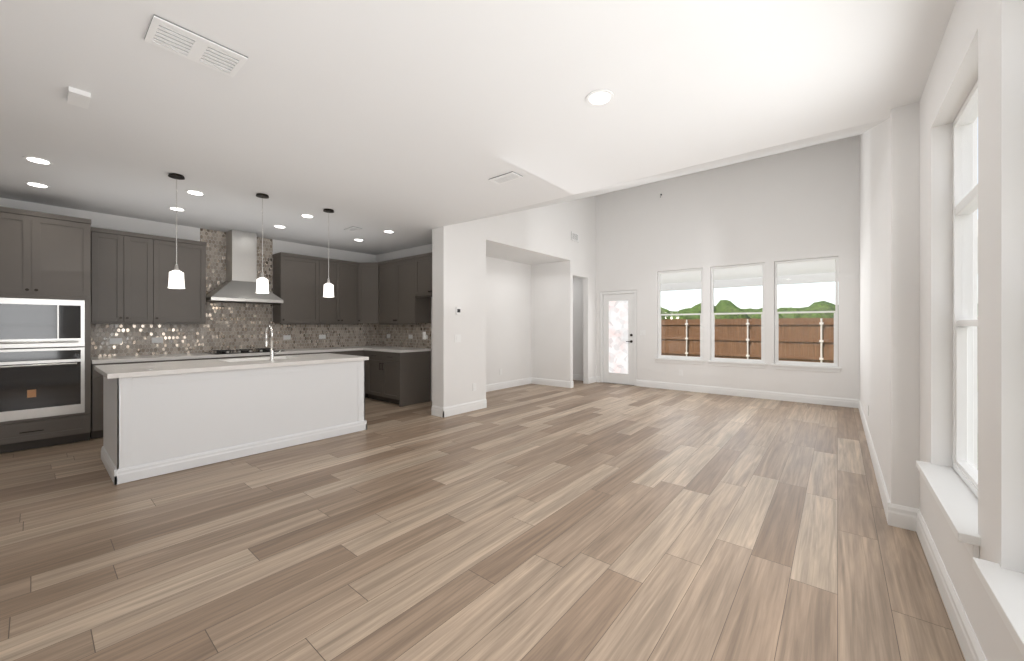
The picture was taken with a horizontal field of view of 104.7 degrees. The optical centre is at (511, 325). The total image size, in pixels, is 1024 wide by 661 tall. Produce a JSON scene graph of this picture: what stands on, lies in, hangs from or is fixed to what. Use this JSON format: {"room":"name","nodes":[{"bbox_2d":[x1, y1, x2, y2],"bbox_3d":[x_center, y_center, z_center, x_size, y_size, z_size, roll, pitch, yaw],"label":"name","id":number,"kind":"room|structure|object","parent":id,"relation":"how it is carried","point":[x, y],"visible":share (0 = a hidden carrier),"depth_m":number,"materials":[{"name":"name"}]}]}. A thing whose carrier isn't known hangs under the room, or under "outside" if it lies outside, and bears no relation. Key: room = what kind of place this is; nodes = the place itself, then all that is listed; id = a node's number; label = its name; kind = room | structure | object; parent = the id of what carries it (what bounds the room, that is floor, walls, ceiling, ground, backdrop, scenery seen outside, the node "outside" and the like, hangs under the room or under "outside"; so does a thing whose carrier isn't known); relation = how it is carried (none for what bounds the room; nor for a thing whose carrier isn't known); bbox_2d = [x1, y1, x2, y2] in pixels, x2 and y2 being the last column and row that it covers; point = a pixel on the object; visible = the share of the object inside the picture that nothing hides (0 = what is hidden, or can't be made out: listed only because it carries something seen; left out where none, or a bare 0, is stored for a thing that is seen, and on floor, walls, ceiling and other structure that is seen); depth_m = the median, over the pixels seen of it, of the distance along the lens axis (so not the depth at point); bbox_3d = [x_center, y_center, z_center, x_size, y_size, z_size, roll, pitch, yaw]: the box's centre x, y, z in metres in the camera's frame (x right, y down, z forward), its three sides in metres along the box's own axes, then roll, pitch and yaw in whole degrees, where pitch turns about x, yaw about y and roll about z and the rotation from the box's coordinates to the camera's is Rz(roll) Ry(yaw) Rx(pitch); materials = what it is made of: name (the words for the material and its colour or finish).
{"room":"kitchen","nodes":[
{"label":"kitchen","id":0,"kind":"room"},
{"bbox_2d":[0,198,375,356],"bbox_3d":[-4.723,-0.090,5.630,0.150,2.780,6.380,0,0,39],"label":"wall","id":1,"kind":"structure","parent":0,"point":[116,222],"depth_m":5.36,"materials":[{"name":"white paint"}]},
{"bbox_2d":[91,228,374,356],"bbox_3d":[-3.987,-0.515,6.397,0.007,1.807,3.959,0,0,39],"label":"tiled wall","id":2,"kind":"structure","parent":1,"relation":"attached to","point":[232,326],"depth_m":5.94,"materials":[{"name":"tile"}]},
{"bbox_2d":[110,338,121,343],"label":"outlet plates","id":3,"kind":"object","parent":2,"relation":"attached to","point":[112,340],"depth_m":5.06,"materials":[{"name":"white plastic"}]},
{"bbox_2d":[91,227,206,323],"bbox_3d":[-4.740,-0.598,5.190,0.358,1.145,1.108,0,0,40],"label":"upper cabinet","id":4,"kind":"object","parent":2,"relation":"attached to","point":[130,271],"visible":0.98,"depth_m":5.03,"materials":[{"name":"grey paint"}]},
{"bbox_2d":[152,337,162,342],"label":"outlet plates","id":5,"kind":"object","parent":2,"relation":"attached to","point":[154,339],"depth_m":5.37,"materials":[{"name":"white plastic"}]},
{"bbox_2d":[206,230,282,303],"bbox_3d":[-4.036,-0.884,5.945,0.491,1.068,0.920,0,0,40],"label":"steel range hood","id":6,"kind":"object","parent":2,"relation":"attached to","point":[238,285],"visible":0.92,"depth_m":5.88,"materials":[{"name":"silver metal"}]},
{"bbox_2d":[283,335,290,339],"label":"outlet plates","id":7,"kind":"object","parent":2,"relation":"attached to","point":[285,337],"depth_m":6.63,"materials":[{"name":"white plastic"}]},
{"bbox_2d":[273,252,324,323],"bbox_3d":[-3.581,-0.611,6.618,0.330,1.120,0.658,0,0,40],"label":"upper cabinet","id":8,"kind":"object","parent":2,"relation":"attached to","point":[299,280],"depth_m":6.47,"materials":[{"name":"grey paint"}]},
{"bbox_2d":[325,258,336,323],"bbox_3d":[-3.294,-0.611,6.966,0.330,1.120,0.476,0,0,40],"label":"upper cabinet","id":9,"kind":"object","parent":2,"relation":"attached to","point":[330,302],"depth_m":6.89,"materials":[{"name":"grey paint"}]},
{"bbox_2d":[337,260,356,323],"bbox_3d":[-3.051,-0.611,7.215,0.389,1.120,0.450,0,0,40],"label":"upper cabinet","id":10,"kind":"object","parent":2,"relation":"attached to","point":[346,270],"depth_m":7.11,"materials":[{"name":"grey paint"}]},
{"bbox_2d":[357,262,376,323],"bbox_3d":[-2.654,-0.611,7.456,0.696,1.120,0.606,0,0,40],"label":"upper cabinet","id":11,"kind":"object","parent":2,"relation":"attached to","point":[366,271],"depth_m":7.25,"materials":[{"name":"grey paint"}]},
{"bbox_2d":[376,244,431,400],"bbox_3d":[-1.692,-0.090,7.168,2.570,2.780,0.150,0,0,39],"label":"wall","id":12,"kind":"structure","parent":0,"point":[423,249],"depth_m":7.18,"materials":[{"name":"white paint"}]},
{"bbox_2d":[375,323,430,347],"bbox_3d":[-2.055,0.160,7.364,1.699,0.458,0.007,0,0,39],"label":"tiled wall","id":13,"kind":"structure","parent":12,"relation":"attached to","point":[399,334],"depth_m":7.32,"materials":[{"name":"tile"}]},
{"bbox_2d":[377,259,396,323],"bbox_3d":[-2.145,-0.611,7.183,0.644,1.120,0.380,0,0,40],"label":"upper cabinet","id":14,"kind":"object","parent":13,"relation":"attached to","point":[386,270],"depth_m":7.09,"materials":[{"name":"grey paint"}]},
{"bbox_2d":[397,256,431,323],"bbox_3d":[-1.717,-0.611,6.862,0.656,1.120,0.330,0,0,40],"label":"upper cabinet","id":15,"kind":"object","parent":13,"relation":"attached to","point":[398,291],"depth_m":6.71,"materials":[{"name":"grey paint"}]},
{"bbox_2d":[417,252,431,295],"bbox_3d":[-1.324,-0.836,6.539,0.478,0.670,0.330,0,0,40],"label":"upper cabinet","id":16,"kind":"object","parent":13,"relation":"attached to","point":[424,261],"depth_m":6.42,"materials":[{"name":"grey paint"}]},
{"bbox_2d":[422,332,427,338],"label":"outlet plates","id":17,"kind":"object","parent":13,"relation":"attached to","point":[424,336],"depth_m":5.90,"materials":[{"name":"white plastic"}]},
{"bbox_2d":[0,0,955,254],"bbox_3d":[-0.475,-2.380,4.714,7.870,1.920,10.370,0,0,40],"label":"ceiling","id":18,"kind":"structure","parent":0,"point":[411,123],"depth_m":2.49,"materials":[{"name":"white paint"}]},
{"bbox_2d":[24,182,50,187],"bbox_3d":[-4.765,-1.415,3.967,0.169,0.007,0.169,0,0,-5],"label":"recessed light","id":19,"kind":"object","parent":18,"relation":"in","point":[34,184],"depth_m":3.96,"materials":[{"name":"white paint"}]},
{"bbox_2d":[23,156,53,164],"bbox_3d":[-4.055,-1.415,3.382,0.169,0.007,0.169,0,0,-5],"label":"recessed light","id":20,"kind":"object","parent":18,"relation":"in","point":[33,159],"depth_m":3.37,"materials":[{"name":"white paint"}]},
{"bbox_2d":[67,86,90,108],"bbox_3d":[-2.645,-1.405,2.411,0.271,0.029,0.092,0,0,40],"label":"smoke detector","id":21,"kind":"object","parent":18,"relation":"in","point":[80,98],"depth_m":2.41,"materials":[{"name":"grey plastic"}]},
{"bbox_2d":[168,173,184,288],"bbox_3d":[-3.157,-0.887,3.717,0.128,1.064,0.128,0,0,40],"label":"pendant light","id":22,"kind":"object","parent":18,"relation":"hanging from","point":[176,278],"visible":1,"depth_m":3.69,"materials":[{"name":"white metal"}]},
{"bbox_2d":[168,207,185,210],"bbox_3d":[-4.055,-1.415,4.781,0.169,0.007,0.169,0,0,-5],"label":"recessed light","id":23,"kind":"object","parent":18,"relation":"in","point":[172,208],"depth_m":4.77,"materials":[{"name":"white paint"}]},
{"bbox_2d":[185,190,205,195],"bbox_3d":[-3.367,-1.415,4.201,0.169,0.007,0.169,0,0,-5],"label":"recessed light","id":24,"kind":"object","parent":18,"relation":"in","point":[193,192],"depth_m":4.18,"materials":[{"name":"white paint"}]},
{"bbox_2d":[144,14,247,76],"bbox_3d":[-1.577,-1.405,1.985,0.257,0.029,0.370,0,0,40],"label":"ceiling vent","id":25,"kind":"object","parent":18,"relation":"in","point":[163,33],"depth_m":2.00,"materials":[{"name":"grey metal"}]},
{"bbox_2d":[256,193,268,293],"bbox_3d":[-2.699,-0.887,4.272,0.128,1.064,0.128,0,0,40],"label":"pendant light","id":26,"kind":"object","parent":18,"relation":"hanging from","point":[262,285],"visible":1,"depth_m":4.25,"materials":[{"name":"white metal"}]},
{"bbox_2d":[273,225,286,227],"bbox_3d":[-3.305,-1.415,5.628,0.169,0.007,0.169,0,0,-5],"label":"recessed light","id":27,"kind":"object","parent":18,"relation":"in","point":[278,226],"depth_m":5.61,"materials":[{"name":"white paint"}]},
{"bbox_2d":[300,214,314,217],"bbox_3d":[-2.635,-1.415,5.088,0.169,0.007,0.169,0,0,-5],"label":"recessed light","id":28,"kind":"object","parent":18,"relation":"in","point":[302,215],"depth_m":5.09,"materials":[{"name":"white paint"}]},
{"bbox_2d":[323,209,333,296],"bbox_3d":[-2.241,-0.887,4.828,0.128,1.064,0.128,0,0,40],"label":"pendant light","id":29,"kind":"object","parent":18,"relation":"hanging from","point":[328,291],"visible":1,"depth_m":4.80,"materials":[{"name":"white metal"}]},
{"bbox_2d":[489,171,522,183],"bbox_3d":[-0.062,-1.405,3.717,0.310,0.029,0.171,0,0,40],"label":"ceiling vent","id":30,"kind":"object","parent":18,"relation":"in","point":[510,176],"depth_m":3.77,"materials":[{"name":"grey metal"}]},
{"bbox_2d":[586,89,613,105],"bbox_3d":[0.545,-1.415,2.454,0.169,0.007,0.169,0,0,-5],"label":"recessed light","id":31,"kind":"object","parent":18,"relation":"in","point":[599,97],"depth_m":2.44,"materials":[{"name":"white paint"}]},
{"bbox_2d":[0,380,965,660],"bbox_3d":[-0.499,1.325,4.701,7.850,0.050,10.320,0,0,40],"label":"floor","id":32,"kind":"structure","parent":0,"point":[586,522],"depth_m":2.34,"materials":[{"name":"brown wood"}]},
{"bbox_2d":[0,206,90,453],"bbox_3d":[-5.233,0.049,4.304,0.724,2.498,0.853,0,0,40],"label":"tall cabinet","id":33,"kind":"object","parent":32,"relation":"on","point":[45,329],"visible":1,"depth_m":4.18,"materials":[{"name":"grey paint"}]},
{"bbox_2d":[90,357,213,438],"bbox_3d":[-4.647,0.864,5.097,0.620,0.868,1.106,0,0,40],"label":"base cabinet","id":34,"kind":"object","parent":32,"relation":"on","point":[96,378],"depth_m":4.52,"materials":[{"name":"grey paint"}]},
{"bbox_2d":[91,346,353,360],"bbox_3d":[-3.941,0.410,5.946,0.630,0.040,3.314,0,0,40],"label":"countertop","id":35,"kind":"structure","parent":34,"relation":"on","point":[162,357],"depth_m":5.36,"materials":[{"name":"white stone"}]},
{"bbox_2d":[205,349,285,352],"bbox_3d":[-3.972,0.370,5.892,0.510,0.040,0.879,0,0,40],"label":"cooktop","id":36,"kind":"object","parent":35,"relation":"in","point":[240,350],"depth_m":5.86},
{"bbox_2d":[100,361,366,484],"bbox_3d":[-2.939,0.861,4.418,1.071,0.871,2.236,0,0,40],"label":"kitchen island","id":37,"kind":"object","parent":32,"relation":"on","point":[160,418],"depth_m":3.80,"materials":[{"name":"white paint"}]},
{"bbox_2d":[94,353,368,380],"bbox_3d":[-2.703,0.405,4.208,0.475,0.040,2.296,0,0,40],"label":"island countertop","id":38,"kind":"structure","parent":37,"relation":"on","point":[215,366],"depth_m":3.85,"materials":[{"name":"white stone"}]},
{"bbox_2d":[266,357,277,360],"bbox_3d":[-2.946,0.525,4.632,0.464,0.224,0.744,0,0,40],"label":"sink","id":39,"kind":"object","parent":38,"relation":"in","point":[267,358],"depth_m":4.88,"materials":[{"name":"silver metal"}]},
{"bbox_2d":[264,325,280,360],"bbox_3d":[-2.726,0.185,4.490,0.215,0.398,0.118,0,0,40],"label":"faucet","id":40,"kind":"object","parent":38,"relation":"on","point":[272,353],"visible":1,"depth_m":4.42,"materials":[{"name":"silver metal"}]},
{"bbox_2d":[214,353,293,358],"bbox_3d":[-3.990,0.864,5.894,0.620,0.868,1.076,0,0,40],"label":"base cabinet","id":41,"kind":"object","parent":32,"relation":"on","point":[251,354],"depth_m":5.77,"materials":[{"name":"grey paint"}]},
{"bbox_2d":[294,349,357,355],"bbox_3d":[-3.335,0.864,6.689,0.620,0.868,1.100,0,0,40],"label":"base cabinet","id":42,"kind":"object","parent":32,"relation":"on","point":[335,351],"depth_m":6.74,"materials":[{"name":"grey paint"}]},
{"bbox_2d":[362,349,369,397],"bbox_3d":[-2.389,0.864,7.229,0.199,0.868,0.620,0,0,40],"label":"base cabinet","id":43,"kind":"object","parent":32,"relation":"on","point":[365,352],"depth_m":6.95,"materials":[{"name":"grey paint"}]},
{"bbox_2d":[370,349,429,406],"bbox_3d":[-1.978,0.864,6.891,0.979,0.868,0.620,0,0,40],"label":"base cabinet","id":44,"kind":"object","parent":32,"relation":"on","point":[400,376],"depth_m":6.60,"materials":[{"name":"grey paint"}]},
{"bbox_2d":[354,345,413,352],"bbox_3d":[-2.263,0.410,7.119,1.728,0.040,0.630,0,0,40],"label":"countertop","id":45,"kind":"structure","parent":44,"relation":"on","point":[389,349],"depth_m":6.85,"materials":[{"name":"white stone"}]},
{"bbox_2d":[432,196,595,406],"bbox_3d":[0.069,-0.916,7.842,1.210,4.432,4.750,0,0,39],"label":"wall","id":46,"kind":"structure","parent":0,"point":[504,282],"depth_m":6.82,"materials":[{"name":"white paint"}]},
{"bbox_2d":[455,334,460,341],"label":"outlet plates","id":47,"kind":"object","parent":46,"relation":"attached to","point":[458,336],"depth_m":5.83,"materials":[{"name":"white plastic"}]},
{"bbox_2d":[456,307,460,314],"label":"thermostat","id":48,"kind":"object","parent":46,"relation":"attached to","point":[458,309],"depth_m":5.82,"materials":[{"name":"white plastic"}]},
{"bbox_2d":[439,399,486,417],"bbox_3d":[-0.694,1.230,5.953,0.016,0.140,0.896,0,0,39],"label":"baseboard","id":49,"kind":"structure","parent":46,"relation":"attached to","point":[479,404],"depth_m":5.89,"materials":[{"name":"white paint"}]},
{"bbox_2d":[486,378,530,391],"bbox_3d":[-0.383,1.230,7.949,0.016,0.140,2.580,0,0,39],"label":"baseboard","id":50,"kind":"structure","parent":46,"relation":"attached to","point":[501,385],"depth_m":8.30,"materials":[{"name":"white paint"}]},
{"bbox_2d":[531,378,573,387],"bbox_3d":[0.855,1.230,8.610,1.006,0.140,0.046,0,0,39],"label":"baseboard","id":51,"kind":"structure","parent":46,"relation":"attached to","point":[550,382],"depth_m":8.56,"materials":[{"name":"white paint"}]},
{"bbox_2d":[571,231,578,241],"bbox_3d":[1.346,-1.900,8.429,0.012,0.180,0.300,0,0,40],"label":"air vent","id":52,"kind":"object","parent":46,"relation":"in","point":[574,236],"visible":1,"depth_m":8.41,"materials":[{"name":"grey plastic"}]},
{"bbox_2d":[588,376,598,383],"bbox_3d":[1.832,1.230,9.006,0.030,0.140,0.350,0,0,39],"label":"baseboard","id":53,"kind":"structure","parent":46,"relation":"attached to","point":[593,379],"depth_m":9.05,"materials":[{"name":"white paint"}]},
{"bbox_2d":[573,135,859,398],"bbox_3d":[2.878,-0.925,8.507,7.220,4.450,0.150,0,0,40],"label":"wall","id":54,"kind":"structure","parent":0,"point":[797,204],"depth_m":7.31,"materials":[{"name":"white paint"}]},
{"bbox_2d":[571,374,590,381],"bbox_3d":[1.030,1.230,9.923,2.565,0.140,0.016,0,0,39],"label":"baseboard","id":55,"kind":"structure","parent":54,"relation":"attached to","point":[575,376],"depth_m":9.45,"materials":[{"name":"white paint"}]},
{"bbox_2d":[600,290,636,385],"bbox_3d":[2.391,0.260,8.867,0.868,2.077,0.142,0,0,40],"label":"door","id":56,"kind":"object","parent":54,"relation":"in","point":[618,337],"visible":1,"depth_m":8.86,"materials":[{"name":"white paint"}]},
{"bbox_2d":[655,358,704,364],"bbox_3d":[3.381,0.710,7.996,0.955,0.089,0.090,0,0,39],"label":"window sill","id":57,"kind":"structure","parent":54,"relation":"in","point":[683,361],"depth_m":7.94,"materials":[{"name":"white paint"}]},
{"bbox_2d":[658,268,702,359],"bbox_3d":[3.431,-0.235,8.057,0.877,1.802,0.070,0,0,40],"label":"window","id":58,"kind":"structure","parent":54,"relation":"in","point":[659,325],"depth_m":8.04,"materials":[{"name":"white plastic"}]},
{"bbox_2d":[708,360,766,367],"bbox_3d":[4.172,0.710,7.344,0.960,0.089,0.090,0,0,39],"label":"window sill","id":59,"kind":"structure","parent":54,"relation":"in","point":[711,362],"depth_m":7.30,"materials":[{"name":"white paint"}]},
{"bbox_2d":[711,263,764,362],"bbox_3d":[4.223,-0.235,7.405,0.882,1.802,0.070,0,0,40],"label":"window","id":60,"kind":"structure","parent":54,"relation":"in","point":[713,336],"depth_m":7.37,"materials":[{"name":"white plastic"}]},
{"bbox_2d":[637,380,854,407],"bbox_3d":[4.081,1.230,7.408,3.585,0.140,0.016,0,0,39],"label":"baseboard","id":61,"kind":"structure","parent":54,"relation":"attached to","point":[813,399],"depth_m":7.14,"materials":[{"name":"white paint"}]},
{"bbox_2d":[771,364,840,372],"bbox_3d":[4.962,0.710,6.692,0.945,0.089,0.090,0,0,39],"label":"window sill","id":62,"kind":"structure","parent":54,"relation":"in","point":[775,366],"depth_m":6.66,"materials":[{"name":"white paint"}]},
{"bbox_2d":[775,257,837,366],"bbox_3d":[5.012,-0.235,6.754,0.867,1.802,0.070,0,0,40],"label":"window","id":63,"kind":"structure","parent":54,"relation":"in","point":[835,343],"depth_m":6.71,"materials":[{"name":"white plastic"}]},
{"bbox_2d":[860,0,1023,660],"bbox_3d":[2.429,-0.916,2.287,0.300,4.432,10.320,0,0,40],"label":"wall","id":64,"kind":"structure","parent":0,"point":[906,273],"depth_m":2.09,"materials":[{"name":"white paint"}]},
{"bbox_2d":[855,399,898,526],"bbox_3d":[3.986,1.230,4.408,0.036,0.140,4.766,0,0,39],"label":"baseboard","id":65,"kind":"structure","parent":64,"relation":"attached to","point":[891,510],"depth_m":3.07,"materials":[{"name":"white paint"}]},
{"bbox_2d":[916,461,980,549],"bbox_3d":[2.031,0.813,1.819,0.130,0.094,1.020,0,0,39],"label":"window sill","id":66,"kind":"structure","parent":64,"relation":"in","point":[955,499],"depth_m":1.73,"materials":[{"name":"white paint"}]},
{"bbox_2d":[911,508,986,660],"bbox_3d":[0.907,1.230,0.484,0.016,0.140,5.240,0,0,39],"label":"baseboard","id":67,"kind":"structure","parent":64,"relation":"attached to","point":[970,646],"depth_m":1.78,"materials":[{"name":"white paint"}]},
{"bbox_2d":[953,80,977,497],"bbox_3d":[2.112,-0.165,1.752,0.070,1.862,0.942,0,0,40],"label":"window","id":68,"kind":"structure","parent":64,"relation":"in","point":[965,198],"depth_m":2.08,"materials":[{"name":"white plastic"}]},
{"bbox_2d":[966,546,1023,656],"bbox_3d":[1.255,0.813,0.877,0.130,0.094,1.020,0,0,39],"label":"window sill","id":69,"kind":"structure","parent":64,"relation":"in","point":[1005,588],"depth_m":1.14,"materials":[{"name":"white paint"}]},
{"label":"outside","id":70,"kind":"structure","parent":0,"visible":0},
{"bbox_2d":[751,342,808,361],"bbox_3d":[19.082,1.475,23.149,120.000,0.290,120.000,0,0,40],"label":"ground","id":71,"kind":"structure","parent":70,"point":[785,352],"depth_m":23.10,"materials":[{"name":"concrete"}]},
{"bbox_2d":[661,318,833,362],"bbox_3d":[0.933,0.604,7.370,36.064,1.832,24.562,0,0,40],"label":"fence","id":72,"kind":"object","parent":71,"relation":"on","point":[815,353],"depth_m":15.98,"materials":[{"name":"brown wood"}]},
{"bbox_2d":[661,300,834,346],"bbox_3d":[21.560,0.203,33.742,63.252,4.935,14.060,0,0,40],"label":"trees","id":73,"kind":"object","parent":71,"relation":"on","point":[736,309],"visible":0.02,"depth_m":31.33,"materials":[{"name":"green plant"}]},
{"bbox_3d":[5.973,0.135,10.783,10.400,2.390,0.200,0,0,39],"label":"patio post","id":74,"kind":"object","parent":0,"visible":0},
{"bbox_2d":[661,259,834,290],"bbox_3d":[4.844,-1.280,9.414,10.500,0.440,3.750,0,0,40],"label":"roof","id":75,"kind":"structure","parent":74,"relation":"on","point":[744,281],"depth_m":9.66,"materials":[{"name":"white"}]}
]}

